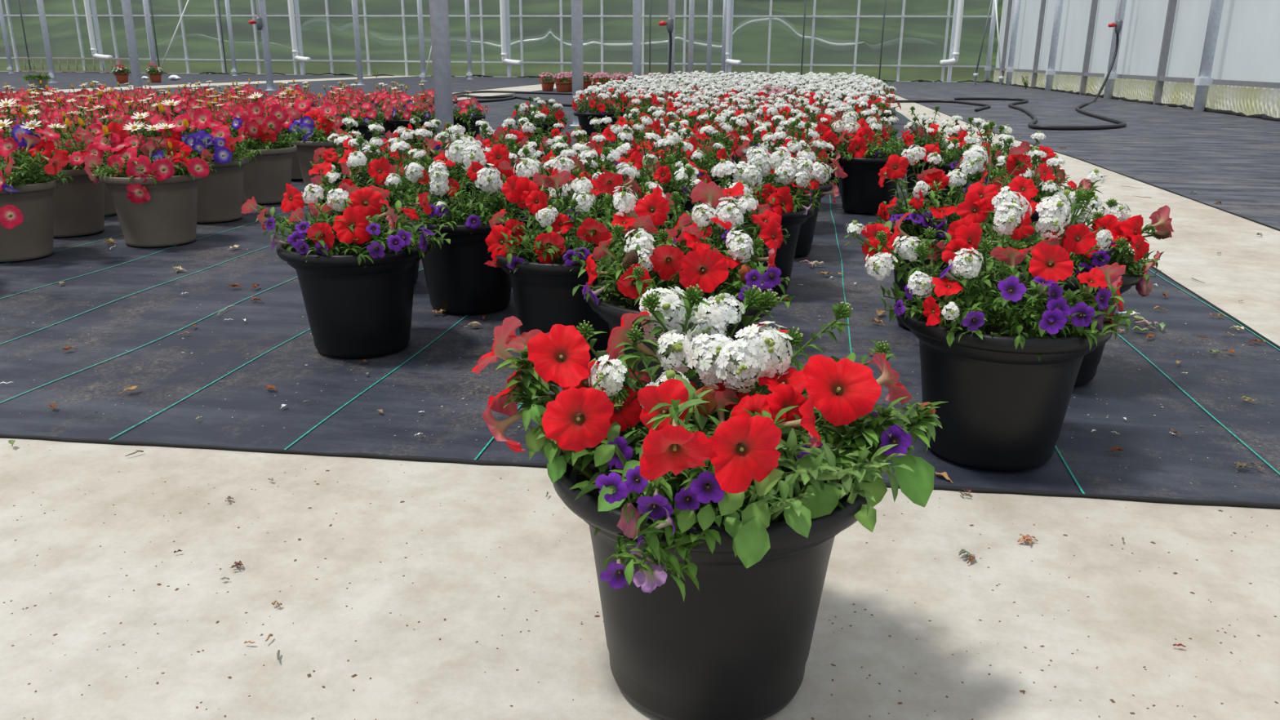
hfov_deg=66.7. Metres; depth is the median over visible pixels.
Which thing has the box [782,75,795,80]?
potted flowers
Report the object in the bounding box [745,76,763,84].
potted flowers
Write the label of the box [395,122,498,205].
potted flowers
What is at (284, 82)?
potted flowers
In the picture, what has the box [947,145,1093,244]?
potted flowers
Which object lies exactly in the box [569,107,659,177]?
potted flowers
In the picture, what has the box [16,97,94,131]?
potted flowers
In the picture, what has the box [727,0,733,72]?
steel post
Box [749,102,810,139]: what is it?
potted flowers
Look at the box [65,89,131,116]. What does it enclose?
potted flowers
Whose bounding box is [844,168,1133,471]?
potted flowers
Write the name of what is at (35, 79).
potted plant
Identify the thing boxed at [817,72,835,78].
potted flowers
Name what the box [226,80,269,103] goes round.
potted flowers
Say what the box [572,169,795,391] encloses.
potted flowers
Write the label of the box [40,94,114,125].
potted flowers
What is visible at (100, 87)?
potted flowers
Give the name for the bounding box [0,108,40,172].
potted flowers
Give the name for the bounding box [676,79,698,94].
potted flowers
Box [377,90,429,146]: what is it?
potted flowers
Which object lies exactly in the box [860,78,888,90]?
potted flowers
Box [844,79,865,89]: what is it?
potted flowers
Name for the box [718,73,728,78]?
potted flowers
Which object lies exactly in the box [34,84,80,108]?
potted flowers
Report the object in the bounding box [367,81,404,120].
potted flowers
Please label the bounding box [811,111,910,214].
potted flowers
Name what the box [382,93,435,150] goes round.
potted flowers
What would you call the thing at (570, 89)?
pot
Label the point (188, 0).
cable
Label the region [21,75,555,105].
ground cover
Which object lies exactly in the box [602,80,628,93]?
potted flowers
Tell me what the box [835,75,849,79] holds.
potted flowers
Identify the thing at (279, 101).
potted flowers
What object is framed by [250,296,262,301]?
blossom
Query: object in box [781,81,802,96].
potted flowers
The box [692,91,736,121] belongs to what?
potted flowers
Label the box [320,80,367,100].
potted flowers
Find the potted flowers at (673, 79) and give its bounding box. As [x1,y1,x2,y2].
[665,77,686,85]
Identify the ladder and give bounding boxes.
[16,57,127,72]
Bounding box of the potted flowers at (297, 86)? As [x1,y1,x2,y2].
[273,79,316,102]
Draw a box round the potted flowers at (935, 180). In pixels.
[867,133,1031,329]
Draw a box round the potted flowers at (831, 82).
[822,80,844,95]
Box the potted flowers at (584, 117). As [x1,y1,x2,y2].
[572,87,621,140]
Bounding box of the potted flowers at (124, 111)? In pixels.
[114,95,182,151]
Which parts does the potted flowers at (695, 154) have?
pot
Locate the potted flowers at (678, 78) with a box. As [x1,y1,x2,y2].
[670,75,693,82]
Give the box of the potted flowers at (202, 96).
[166,83,213,101]
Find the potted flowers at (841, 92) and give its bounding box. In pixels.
[826,90,863,102]
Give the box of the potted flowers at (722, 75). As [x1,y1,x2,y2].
[711,74,726,79]
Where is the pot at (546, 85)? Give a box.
[540,80,554,90]
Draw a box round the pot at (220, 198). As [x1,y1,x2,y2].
[180,155,249,222]
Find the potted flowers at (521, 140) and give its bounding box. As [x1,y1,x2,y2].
[446,109,528,199]
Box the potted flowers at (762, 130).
[737,118,839,169]
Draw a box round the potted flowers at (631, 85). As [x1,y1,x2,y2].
[617,81,644,100]
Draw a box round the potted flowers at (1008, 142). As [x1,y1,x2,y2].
[948,120,1070,195]
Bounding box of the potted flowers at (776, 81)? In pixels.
[760,79,783,94]
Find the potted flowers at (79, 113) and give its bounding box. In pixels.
[58,102,148,155]
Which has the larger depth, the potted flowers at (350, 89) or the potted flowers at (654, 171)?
the potted flowers at (350, 89)
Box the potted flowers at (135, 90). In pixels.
[120,80,168,97]
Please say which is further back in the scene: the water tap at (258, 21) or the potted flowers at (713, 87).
the water tap at (258, 21)
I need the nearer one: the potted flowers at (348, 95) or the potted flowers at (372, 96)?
the potted flowers at (348, 95)
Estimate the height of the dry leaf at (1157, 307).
0.010 m
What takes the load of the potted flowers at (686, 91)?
on the ground cover at (144, 283)
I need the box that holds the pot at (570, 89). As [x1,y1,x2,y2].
[568,81,572,91]
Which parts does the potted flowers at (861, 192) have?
pot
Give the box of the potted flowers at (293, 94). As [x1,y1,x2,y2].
[262,86,311,106]
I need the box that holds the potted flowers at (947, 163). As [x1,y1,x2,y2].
[935,116,1012,218]
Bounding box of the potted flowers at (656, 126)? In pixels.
[603,106,679,168]
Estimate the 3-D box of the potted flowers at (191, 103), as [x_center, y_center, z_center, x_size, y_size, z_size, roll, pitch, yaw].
[-3.039,-1.576,6.323,0.367,0.390,0.368,16,23,40]
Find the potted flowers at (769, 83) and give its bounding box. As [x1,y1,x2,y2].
[752,81,781,99]
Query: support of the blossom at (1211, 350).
on the ground cover at (144, 283)
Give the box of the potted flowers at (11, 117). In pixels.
[0,113,22,125]
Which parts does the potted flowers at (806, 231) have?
pot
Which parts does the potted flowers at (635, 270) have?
pot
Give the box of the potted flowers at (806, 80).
[805,79,828,92]
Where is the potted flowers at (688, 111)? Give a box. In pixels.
[667,102,736,134]
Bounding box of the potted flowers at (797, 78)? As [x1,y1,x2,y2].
[783,77,800,83]
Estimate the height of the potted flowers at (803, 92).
0.389 m
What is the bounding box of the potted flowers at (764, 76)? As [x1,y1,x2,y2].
[752,73,766,78]
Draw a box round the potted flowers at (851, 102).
[827,98,893,137]
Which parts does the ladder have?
rail, rail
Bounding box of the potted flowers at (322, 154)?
[310,112,413,191]
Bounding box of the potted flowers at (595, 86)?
[582,82,617,99]
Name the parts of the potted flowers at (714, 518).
pot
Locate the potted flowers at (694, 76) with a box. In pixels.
[692,75,709,79]
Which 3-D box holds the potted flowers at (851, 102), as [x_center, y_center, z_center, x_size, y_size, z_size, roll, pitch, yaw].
[1.186,-1.201,5.219,0.352,0.389,0.330,9,19,25]
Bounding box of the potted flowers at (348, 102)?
[323,90,374,132]
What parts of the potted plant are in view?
pot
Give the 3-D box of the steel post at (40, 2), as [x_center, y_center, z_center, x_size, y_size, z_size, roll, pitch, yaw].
[-12.286,-7.527,19.861,0.174,3.600,0.174,3,18,9]
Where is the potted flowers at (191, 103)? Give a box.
[143,87,196,134]
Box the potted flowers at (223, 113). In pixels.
[181,99,246,152]
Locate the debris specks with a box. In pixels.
[3,248,1278,719]
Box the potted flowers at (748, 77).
[742,75,764,84]
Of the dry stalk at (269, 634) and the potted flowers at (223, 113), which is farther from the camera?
the potted flowers at (223, 113)
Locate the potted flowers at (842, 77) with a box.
[840,75,853,84]
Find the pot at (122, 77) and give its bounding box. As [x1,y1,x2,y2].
[114,72,128,83]
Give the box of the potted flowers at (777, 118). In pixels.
[746,111,826,153]
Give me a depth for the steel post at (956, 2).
26.58 m
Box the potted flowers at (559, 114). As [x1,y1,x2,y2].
[511,95,570,143]
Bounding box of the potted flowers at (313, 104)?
[272,84,319,107]
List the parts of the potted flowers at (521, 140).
pot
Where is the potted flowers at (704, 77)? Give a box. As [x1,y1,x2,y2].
[699,75,715,81]
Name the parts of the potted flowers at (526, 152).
pot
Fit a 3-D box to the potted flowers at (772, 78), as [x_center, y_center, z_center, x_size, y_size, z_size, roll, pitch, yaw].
[1.587,-3.077,11.251,0.355,0.389,0.337,-2,17,-7]
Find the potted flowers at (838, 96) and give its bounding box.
[823,93,871,116]
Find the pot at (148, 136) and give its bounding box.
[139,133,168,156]
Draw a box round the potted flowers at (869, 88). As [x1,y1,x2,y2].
[851,84,888,109]
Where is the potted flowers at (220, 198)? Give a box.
[150,99,259,222]
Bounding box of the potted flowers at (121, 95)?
[84,87,133,110]
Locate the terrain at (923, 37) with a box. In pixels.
[0,0,1088,81]
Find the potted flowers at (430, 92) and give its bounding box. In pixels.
[413,80,457,130]
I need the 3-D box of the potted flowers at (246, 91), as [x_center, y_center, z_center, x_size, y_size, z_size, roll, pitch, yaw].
[-2.930,-1.813,7.094,0.344,0.386,0.378,-10,20,-30]
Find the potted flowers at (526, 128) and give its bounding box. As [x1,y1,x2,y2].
[490,103,572,158]
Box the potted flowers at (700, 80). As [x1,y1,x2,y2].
[688,77,703,82]
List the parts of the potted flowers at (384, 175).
pot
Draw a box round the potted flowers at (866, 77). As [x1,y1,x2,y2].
[857,75,870,84]
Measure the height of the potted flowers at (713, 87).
0.381 m
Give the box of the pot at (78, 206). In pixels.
[11,162,107,237]
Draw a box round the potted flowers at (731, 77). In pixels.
[724,75,742,80]
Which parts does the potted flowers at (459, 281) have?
pot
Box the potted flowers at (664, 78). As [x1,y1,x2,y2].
[646,76,670,84]
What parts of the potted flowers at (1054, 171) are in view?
pot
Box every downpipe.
[83,0,113,58]
[288,0,311,62]
[499,0,521,66]
[724,0,741,66]
[939,0,964,66]
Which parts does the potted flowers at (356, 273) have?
pot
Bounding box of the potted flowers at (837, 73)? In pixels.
[832,71,848,76]
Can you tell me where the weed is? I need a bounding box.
[1020,75,1029,88]
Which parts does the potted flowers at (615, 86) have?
pot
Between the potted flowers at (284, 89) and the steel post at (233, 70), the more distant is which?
the steel post at (233, 70)
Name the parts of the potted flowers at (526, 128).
pot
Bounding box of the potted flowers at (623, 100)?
[613,84,648,119]
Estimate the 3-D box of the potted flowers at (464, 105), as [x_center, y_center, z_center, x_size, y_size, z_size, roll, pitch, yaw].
[-1.179,-1.576,6.380,0.343,0.378,0.367,3,18,9]
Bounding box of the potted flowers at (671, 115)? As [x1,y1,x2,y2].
[625,102,680,138]
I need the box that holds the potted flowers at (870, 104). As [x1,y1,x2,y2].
[833,93,881,124]
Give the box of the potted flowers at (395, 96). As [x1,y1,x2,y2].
[373,84,422,137]
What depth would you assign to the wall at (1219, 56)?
14.84 m
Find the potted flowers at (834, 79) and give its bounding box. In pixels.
[822,76,843,82]
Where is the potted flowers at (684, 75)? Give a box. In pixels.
[677,74,687,78]
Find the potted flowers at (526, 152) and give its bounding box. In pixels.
[497,137,602,234]
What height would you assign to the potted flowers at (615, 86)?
0.381 m
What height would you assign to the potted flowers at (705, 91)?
0.355 m
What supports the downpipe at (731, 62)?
attached to the steel post at (729, 69)
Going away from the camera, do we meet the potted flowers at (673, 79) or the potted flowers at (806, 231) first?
the potted flowers at (806, 231)
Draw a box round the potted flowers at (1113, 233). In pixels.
[976,175,1173,386]
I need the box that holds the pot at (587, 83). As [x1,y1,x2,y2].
[583,80,591,89]
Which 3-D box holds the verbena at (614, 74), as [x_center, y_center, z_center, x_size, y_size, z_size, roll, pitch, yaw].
[-0.408,-5.302,18.488,0.363,0.330,0.361,-10,20,-30]
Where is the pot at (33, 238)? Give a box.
[0,176,58,262]
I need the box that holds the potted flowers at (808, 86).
[795,82,832,95]
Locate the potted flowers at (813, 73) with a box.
[801,73,819,79]
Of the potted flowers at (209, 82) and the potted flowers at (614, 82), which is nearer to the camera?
the potted flowers at (209, 82)
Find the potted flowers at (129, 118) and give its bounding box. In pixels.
[95,97,171,156]
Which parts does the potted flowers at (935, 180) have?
pot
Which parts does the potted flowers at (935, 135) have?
pot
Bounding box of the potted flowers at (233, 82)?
[223,81,262,102]
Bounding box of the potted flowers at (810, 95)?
[792,91,839,112]
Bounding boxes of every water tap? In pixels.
[248,0,262,30]
[658,0,673,32]
[1108,0,1124,33]
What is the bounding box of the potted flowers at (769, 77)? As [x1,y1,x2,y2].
[762,75,782,81]
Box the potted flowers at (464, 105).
[453,90,488,137]
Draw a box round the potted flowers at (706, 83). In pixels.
[688,80,717,91]
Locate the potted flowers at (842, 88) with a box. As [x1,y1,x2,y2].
[824,85,855,100]
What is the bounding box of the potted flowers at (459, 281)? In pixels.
[393,137,528,314]
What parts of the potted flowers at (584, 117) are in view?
pot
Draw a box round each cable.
[160,0,189,66]
[423,46,431,79]
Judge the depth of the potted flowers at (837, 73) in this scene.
15.33 m
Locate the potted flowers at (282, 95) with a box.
[261,88,297,118]
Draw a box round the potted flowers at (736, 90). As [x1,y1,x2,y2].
[715,84,748,102]
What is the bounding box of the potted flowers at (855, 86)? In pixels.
[844,83,879,105]
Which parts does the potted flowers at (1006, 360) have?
pot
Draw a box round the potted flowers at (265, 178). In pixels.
[213,92,299,204]
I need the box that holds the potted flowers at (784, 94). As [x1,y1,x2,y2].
[766,91,801,116]
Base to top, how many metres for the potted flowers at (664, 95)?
0.354 m
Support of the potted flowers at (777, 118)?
on the ground cover at (144, 283)
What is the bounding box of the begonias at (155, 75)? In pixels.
[146,62,164,82]
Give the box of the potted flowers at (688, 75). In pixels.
[682,72,700,78]
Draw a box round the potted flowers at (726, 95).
[708,87,750,111]
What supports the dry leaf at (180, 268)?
on the ground cover at (144, 283)
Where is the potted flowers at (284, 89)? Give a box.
[271,82,318,107]
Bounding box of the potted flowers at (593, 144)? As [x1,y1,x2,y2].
[521,127,622,201]
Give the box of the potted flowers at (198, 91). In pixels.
[173,81,217,100]
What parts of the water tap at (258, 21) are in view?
handle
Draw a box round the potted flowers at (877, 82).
[861,80,891,91]
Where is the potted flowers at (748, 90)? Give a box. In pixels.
[728,85,757,99]
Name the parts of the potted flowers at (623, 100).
pot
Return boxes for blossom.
[102,238,116,244]
[225,495,233,502]
[230,560,243,568]
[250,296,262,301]
[271,600,282,606]
[428,309,445,313]
[799,259,824,266]
[815,271,834,275]
[958,549,975,559]
[959,488,972,496]
[1017,533,1035,544]
[1118,311,1140,315]
[1128,315,1165,330]
[1207,349,1222,353]
[1208,312,1226,316]
[1230,324,1244,329]
[1235,461,1266,471]
[1240,395,1256,400]
[1246,338,1265,343]
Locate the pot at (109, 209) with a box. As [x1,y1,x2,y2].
[104,183,116,216]
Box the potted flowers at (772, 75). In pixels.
[764,74,783,79]
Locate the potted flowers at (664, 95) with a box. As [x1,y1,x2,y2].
[631,89,677,111]
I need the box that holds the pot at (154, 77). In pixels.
[148,72,161,82]
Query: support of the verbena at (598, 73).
on the ground cover at (144, 283)
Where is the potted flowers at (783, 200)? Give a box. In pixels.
[697,146,839,293]
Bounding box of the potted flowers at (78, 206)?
[0,118,111,237]
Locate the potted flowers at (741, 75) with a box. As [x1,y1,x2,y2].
[734,73,746,78]
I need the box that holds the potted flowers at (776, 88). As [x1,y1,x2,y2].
[753,84,791,102]
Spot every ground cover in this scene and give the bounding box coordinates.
[0,71,375,92]
[0,84,1279,509]
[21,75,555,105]
[884,81,1279,231]
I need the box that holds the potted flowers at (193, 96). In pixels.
[158,84,198,105]
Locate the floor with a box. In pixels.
[0,71,1279,719]
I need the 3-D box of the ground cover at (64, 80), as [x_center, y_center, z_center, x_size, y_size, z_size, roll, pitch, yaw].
[-21.239,-5.788,20.102,23.259,0.009,24.317,3,18,9]
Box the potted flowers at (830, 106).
[792,98,854,131]
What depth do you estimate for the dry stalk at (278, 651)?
1.03 m
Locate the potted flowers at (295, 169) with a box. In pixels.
[264,96,319,178]
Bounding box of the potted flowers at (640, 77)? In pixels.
[633,75,652,85]
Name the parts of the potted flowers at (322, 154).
pot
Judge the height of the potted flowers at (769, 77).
0.385 m
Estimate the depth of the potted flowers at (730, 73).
14.28 m
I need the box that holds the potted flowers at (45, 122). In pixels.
[0,103,63,137]
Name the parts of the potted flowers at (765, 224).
pot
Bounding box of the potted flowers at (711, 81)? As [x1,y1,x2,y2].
[701,78,721,84]
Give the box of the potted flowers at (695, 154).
[636,120,734,186]
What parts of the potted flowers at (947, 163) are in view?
pot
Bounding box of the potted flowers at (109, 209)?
[44,107,119,216]
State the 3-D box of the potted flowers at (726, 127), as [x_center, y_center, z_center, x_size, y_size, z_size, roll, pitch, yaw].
[0.256,-0.779,3.867,0.351,0.399,0.355,-5,18,-18]
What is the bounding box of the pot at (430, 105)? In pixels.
[423,102,453,130]
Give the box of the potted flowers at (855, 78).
[844,77,868,84]
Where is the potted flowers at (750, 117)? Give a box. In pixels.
[693,97,763,141]
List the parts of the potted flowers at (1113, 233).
pot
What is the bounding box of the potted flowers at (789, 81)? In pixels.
[783,79,804,96]
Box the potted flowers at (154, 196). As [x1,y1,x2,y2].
[77,111,213,247]
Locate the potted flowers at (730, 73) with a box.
[723,71,735,77]
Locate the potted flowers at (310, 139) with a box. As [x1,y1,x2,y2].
[280,99,364,187]
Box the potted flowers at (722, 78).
[713,76,725,83]
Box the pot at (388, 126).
[377,115,417,146]
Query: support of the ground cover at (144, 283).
on the floor
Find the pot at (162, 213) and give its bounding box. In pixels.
[98,173,203,247]
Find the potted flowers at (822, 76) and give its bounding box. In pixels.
[818,75,832,80]
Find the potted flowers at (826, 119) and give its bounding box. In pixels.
[795,97,858,185]
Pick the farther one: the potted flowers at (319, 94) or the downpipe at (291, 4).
the downpipe at (291, 4)
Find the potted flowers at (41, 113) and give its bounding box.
[0,99,43,124]
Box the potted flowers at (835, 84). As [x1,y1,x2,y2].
[829,81,854,97]
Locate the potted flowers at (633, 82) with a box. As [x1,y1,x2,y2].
[619,80,647,84]
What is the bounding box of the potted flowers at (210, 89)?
[192,88,248,110]
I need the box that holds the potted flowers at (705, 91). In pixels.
[686,88,731,103]
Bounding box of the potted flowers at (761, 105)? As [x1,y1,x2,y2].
[725,93,774,128]
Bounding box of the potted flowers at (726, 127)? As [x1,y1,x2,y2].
[664,112,750,186]
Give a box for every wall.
[0,0,991,82]
[973,0,1279,121]
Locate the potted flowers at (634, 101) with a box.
[618,93,666,120]
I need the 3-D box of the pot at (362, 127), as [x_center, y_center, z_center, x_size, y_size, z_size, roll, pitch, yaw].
[-1.673,-1.290,5.721,0.312,0.217,0.312,-7,19,-23]
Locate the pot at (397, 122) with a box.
[389,117,435,150]
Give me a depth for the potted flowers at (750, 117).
4.87 m
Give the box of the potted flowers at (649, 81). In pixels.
[636,77,659,94]
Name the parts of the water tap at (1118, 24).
handle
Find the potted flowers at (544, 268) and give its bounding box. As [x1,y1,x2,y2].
[484,155,662,363]
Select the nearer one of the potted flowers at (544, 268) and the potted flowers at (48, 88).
the potted flowers at (544, 268)
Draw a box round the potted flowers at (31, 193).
[0,97,73,262]
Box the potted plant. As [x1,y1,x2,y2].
[20,69,53,91]
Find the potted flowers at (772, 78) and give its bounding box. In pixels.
[764,76,786,82]
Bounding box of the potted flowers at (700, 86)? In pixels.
[673,81,704,100]
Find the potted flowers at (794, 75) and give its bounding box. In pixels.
[782,73,803,79]
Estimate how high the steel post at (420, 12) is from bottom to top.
3.600 m
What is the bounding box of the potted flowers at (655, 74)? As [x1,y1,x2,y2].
[652,72,663,78]
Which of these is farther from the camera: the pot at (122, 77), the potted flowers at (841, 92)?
the pot at (122, 77)
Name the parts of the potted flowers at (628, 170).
pot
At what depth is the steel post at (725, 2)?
23.97 m
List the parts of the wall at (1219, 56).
wall post, film panel, wall post, film panel, film panel, wall post, film panel, film panel, film panel, wall post, rail, film panel, film panel, wall post, film panel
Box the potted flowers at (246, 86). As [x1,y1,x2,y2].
[226,78,269,97]
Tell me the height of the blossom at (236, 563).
0.005 m
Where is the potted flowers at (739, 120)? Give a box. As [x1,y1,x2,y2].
[693,108,763,155]
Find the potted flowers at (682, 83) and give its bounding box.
[666,82,692,97]
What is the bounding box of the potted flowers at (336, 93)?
[320,82,370,104]
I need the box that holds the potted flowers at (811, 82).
[798,80,826,90]
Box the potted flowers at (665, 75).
[655,74,670,79]
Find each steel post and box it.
[0,0,15,73]
[36,0,57,83]
[89,0,105,71]
[120,0,142,88]
[142,0,156,69]
[224,0,238,75]
[257,0,275,90]
[293,0,305,75]
[351,0,363,84]
[417,0,427,81]
[428,0,453,149]
[464,0,472,79]
[505,0,511,77]
[569,0,583,126]
[632,0,641,79]
[667,0,675,75]
[687,0,694,73]
[706,0,712,73]
[720,0,727,72]
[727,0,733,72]
[946,0,958,82]
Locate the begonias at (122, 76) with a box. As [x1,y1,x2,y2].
[111,61,130,83]
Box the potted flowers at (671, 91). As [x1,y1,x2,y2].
[648,84,682,104]
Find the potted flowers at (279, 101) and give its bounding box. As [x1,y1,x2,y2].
[262,89,310,117]
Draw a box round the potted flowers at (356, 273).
[240,169,450,358]
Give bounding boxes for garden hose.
[452,90,589,95]
[453,94,515,103]
[513,95,572,106]
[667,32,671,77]
[887,99,991,111]
[954,33,1126,130]
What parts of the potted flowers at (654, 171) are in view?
pot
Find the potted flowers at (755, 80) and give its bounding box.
[738,78,764,92]
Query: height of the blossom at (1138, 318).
0.018 m
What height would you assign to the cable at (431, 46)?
1.245 m
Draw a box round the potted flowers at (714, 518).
[471,284,948,719]
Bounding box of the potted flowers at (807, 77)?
[799,75,816,80]
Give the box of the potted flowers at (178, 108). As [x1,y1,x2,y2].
[124,89,186,141]
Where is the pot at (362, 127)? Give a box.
[333,120,380,158]
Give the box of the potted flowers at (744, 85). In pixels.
[738,82,766,95]
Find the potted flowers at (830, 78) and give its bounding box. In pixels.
[822,77,849,85]
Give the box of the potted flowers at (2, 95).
[0,84,17,106]
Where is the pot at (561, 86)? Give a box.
[555,81,569,92]
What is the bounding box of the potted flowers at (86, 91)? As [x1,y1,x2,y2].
[68,82,115,100]
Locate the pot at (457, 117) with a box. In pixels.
[453,114,485,137]
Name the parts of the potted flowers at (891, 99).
pot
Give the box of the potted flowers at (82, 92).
[48,84,103,104]
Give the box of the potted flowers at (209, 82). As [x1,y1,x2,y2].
[181,80,215,97]
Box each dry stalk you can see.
[124,449,143,456]
[265,633,272,641]
[276,649,279,660]
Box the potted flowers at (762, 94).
[738,86,775,103]
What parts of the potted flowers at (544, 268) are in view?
pot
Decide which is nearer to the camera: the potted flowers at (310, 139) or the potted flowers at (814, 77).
the potted flowers at (310, 139)
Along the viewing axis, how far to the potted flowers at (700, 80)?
10.49 m
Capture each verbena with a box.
[537,71,557,90]
[552,72,572,92]
[560,71,572,91]
[583,71,593,89]
[590,72,610,86]
[591,72,610,82]
[609,71,626,84]
[611,73,627,84]
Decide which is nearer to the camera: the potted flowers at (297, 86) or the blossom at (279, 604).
the blossom at (279, 604)
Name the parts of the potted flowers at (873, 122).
pot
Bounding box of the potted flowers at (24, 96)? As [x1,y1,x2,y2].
[4,88,68,110]
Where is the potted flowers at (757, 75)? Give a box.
[748,74,764,79]
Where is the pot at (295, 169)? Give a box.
[277,131,302,178]
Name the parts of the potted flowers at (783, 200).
pot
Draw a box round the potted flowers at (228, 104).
[186,90,244,121]
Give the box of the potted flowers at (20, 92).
[0,82,44,102]
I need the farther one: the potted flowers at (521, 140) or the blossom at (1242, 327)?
the potted flowers at (521, 140)
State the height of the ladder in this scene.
0.414 m
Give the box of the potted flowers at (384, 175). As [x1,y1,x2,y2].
[308,136,448,282]
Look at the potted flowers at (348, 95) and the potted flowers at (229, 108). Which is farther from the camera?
the potted flowers at (348, 95)
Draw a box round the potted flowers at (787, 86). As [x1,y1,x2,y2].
[774,82,808,101]
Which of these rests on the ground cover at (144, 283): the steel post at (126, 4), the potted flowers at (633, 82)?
the potted flowers at (633, 82)
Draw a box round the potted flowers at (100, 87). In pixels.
[88,80,123,94]
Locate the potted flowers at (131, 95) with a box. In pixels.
[102,84,155,110]
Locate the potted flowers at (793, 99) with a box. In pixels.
[755,96,809,124]
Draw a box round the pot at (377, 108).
[376,106,395,137]
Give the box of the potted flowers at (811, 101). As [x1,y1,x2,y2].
[789,90,839,119]
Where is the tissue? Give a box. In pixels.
[168,75,181,79]
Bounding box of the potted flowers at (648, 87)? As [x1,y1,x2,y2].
[627,84,664,102]
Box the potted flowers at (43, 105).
[5,88,65,119]
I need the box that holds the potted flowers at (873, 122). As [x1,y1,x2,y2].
[832,102,905,195]
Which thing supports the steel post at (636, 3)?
on the floor
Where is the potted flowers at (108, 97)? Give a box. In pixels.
[67,88,128,114]
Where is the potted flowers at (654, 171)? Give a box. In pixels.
[601,130,714,229]
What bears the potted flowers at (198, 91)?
on the ground cover at (144, 283)
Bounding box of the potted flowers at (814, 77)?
[802,76,822,84]
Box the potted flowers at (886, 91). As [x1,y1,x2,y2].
[869,80,897,108]
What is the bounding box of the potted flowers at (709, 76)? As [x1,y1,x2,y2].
[703,75,725,80]
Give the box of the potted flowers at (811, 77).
[804,75,823,81]
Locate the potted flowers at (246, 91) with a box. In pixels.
[218,84,261,104]
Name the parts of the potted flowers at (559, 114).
pot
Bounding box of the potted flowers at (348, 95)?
[315,84,368,115]
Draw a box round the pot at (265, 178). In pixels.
[243,144,297,204]
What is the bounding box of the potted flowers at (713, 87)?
[697,84,730,97]
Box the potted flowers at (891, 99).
[852,87,901,129]
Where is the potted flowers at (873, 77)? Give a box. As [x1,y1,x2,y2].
[861,76,880,86]
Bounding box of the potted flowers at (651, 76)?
[642,73,654,78]
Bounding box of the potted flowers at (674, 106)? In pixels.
[652,93,704,124]
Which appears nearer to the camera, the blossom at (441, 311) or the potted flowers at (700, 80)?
the blossom at (441, 311)
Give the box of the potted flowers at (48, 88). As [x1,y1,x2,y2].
[13,80,58,97]
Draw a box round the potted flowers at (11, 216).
[0,204,23,229]
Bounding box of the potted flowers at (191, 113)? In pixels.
[189,95,248,134]
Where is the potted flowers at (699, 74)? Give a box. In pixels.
[692,71,703,76]
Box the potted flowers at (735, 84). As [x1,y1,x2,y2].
[720,80,742,91]
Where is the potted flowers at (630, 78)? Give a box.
[625,75,644,84]
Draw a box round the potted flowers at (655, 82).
[650,79,673,94]
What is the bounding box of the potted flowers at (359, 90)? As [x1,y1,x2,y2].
[324,80,366,101]
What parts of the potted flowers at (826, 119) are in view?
pot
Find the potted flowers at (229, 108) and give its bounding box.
[193,93,248,120]
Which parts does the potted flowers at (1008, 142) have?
pot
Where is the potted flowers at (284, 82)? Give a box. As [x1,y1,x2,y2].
[269,81,315,102]
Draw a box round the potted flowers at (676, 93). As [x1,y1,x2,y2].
[665,87,697,103]
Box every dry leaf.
[8,440,15,445]
[48,403,56,408]
[61,346,77,350]
[118,386,140,394]
[173,266,186,271]
[226,283,241,287]
[265,385,276,391]
[463,321,481,327]
[871,318,884,325]
[875,309,885,315]
[934,471,953,484]
[966,554,974,563]
[1106,445,1124,451]
[1131,325,1152,333]
[1146,333,1156,337]
[1152,306,1168,311]
[1168,428,1181,437]
[1173,643,1186,646]
[1222,348,1235,352]
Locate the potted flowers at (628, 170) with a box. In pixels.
[518,146,669,235]
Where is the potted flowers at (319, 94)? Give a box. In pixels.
[284,93,337,132]
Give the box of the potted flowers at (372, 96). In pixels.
[368,82,413,133]
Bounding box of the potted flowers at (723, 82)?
[710,80,743,97]
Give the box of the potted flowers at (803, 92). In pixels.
[798,84,831,99]
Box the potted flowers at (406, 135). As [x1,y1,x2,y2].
[380,115,456,191]
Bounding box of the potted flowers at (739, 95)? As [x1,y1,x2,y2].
[724,93,774,115]
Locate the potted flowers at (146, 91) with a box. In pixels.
[117,82,155,108]
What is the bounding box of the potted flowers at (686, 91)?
[668,88,712,115]
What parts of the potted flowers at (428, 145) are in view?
pot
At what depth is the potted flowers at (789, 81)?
9.96 m
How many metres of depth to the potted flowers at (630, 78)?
11.41 m
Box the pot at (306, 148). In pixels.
[290,138,356,187]
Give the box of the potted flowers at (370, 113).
[333,93,390,158]
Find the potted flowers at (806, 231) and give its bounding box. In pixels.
[735,120,848,257]
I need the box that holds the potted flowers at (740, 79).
[731,75,746,84]
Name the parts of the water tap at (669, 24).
handle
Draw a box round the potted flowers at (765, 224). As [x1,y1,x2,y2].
[627,154,790,275]
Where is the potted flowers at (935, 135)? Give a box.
[897,105,982,207]
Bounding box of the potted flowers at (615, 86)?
[595,82,632,124]
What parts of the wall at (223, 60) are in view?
brace rod, brace rod, brace rod, rail, rail, brace rod, brace rod, brace rod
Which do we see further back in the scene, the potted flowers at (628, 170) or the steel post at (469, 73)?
the steel post at (469, 73)
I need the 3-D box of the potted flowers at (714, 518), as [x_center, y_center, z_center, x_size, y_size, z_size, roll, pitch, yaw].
[0.073,0.135,0.952,0.394,0.393,0.377,-13,22,-37]
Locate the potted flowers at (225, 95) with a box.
[205,84,252,108]
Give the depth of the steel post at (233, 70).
28.00 m
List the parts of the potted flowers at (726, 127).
pot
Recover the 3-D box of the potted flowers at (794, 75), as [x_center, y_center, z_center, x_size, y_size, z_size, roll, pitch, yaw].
[2.069,-3.730,13.359,0.355,0.389,0.337,-4,18,-15]
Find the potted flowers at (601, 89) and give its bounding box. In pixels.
[572,84,615,111]

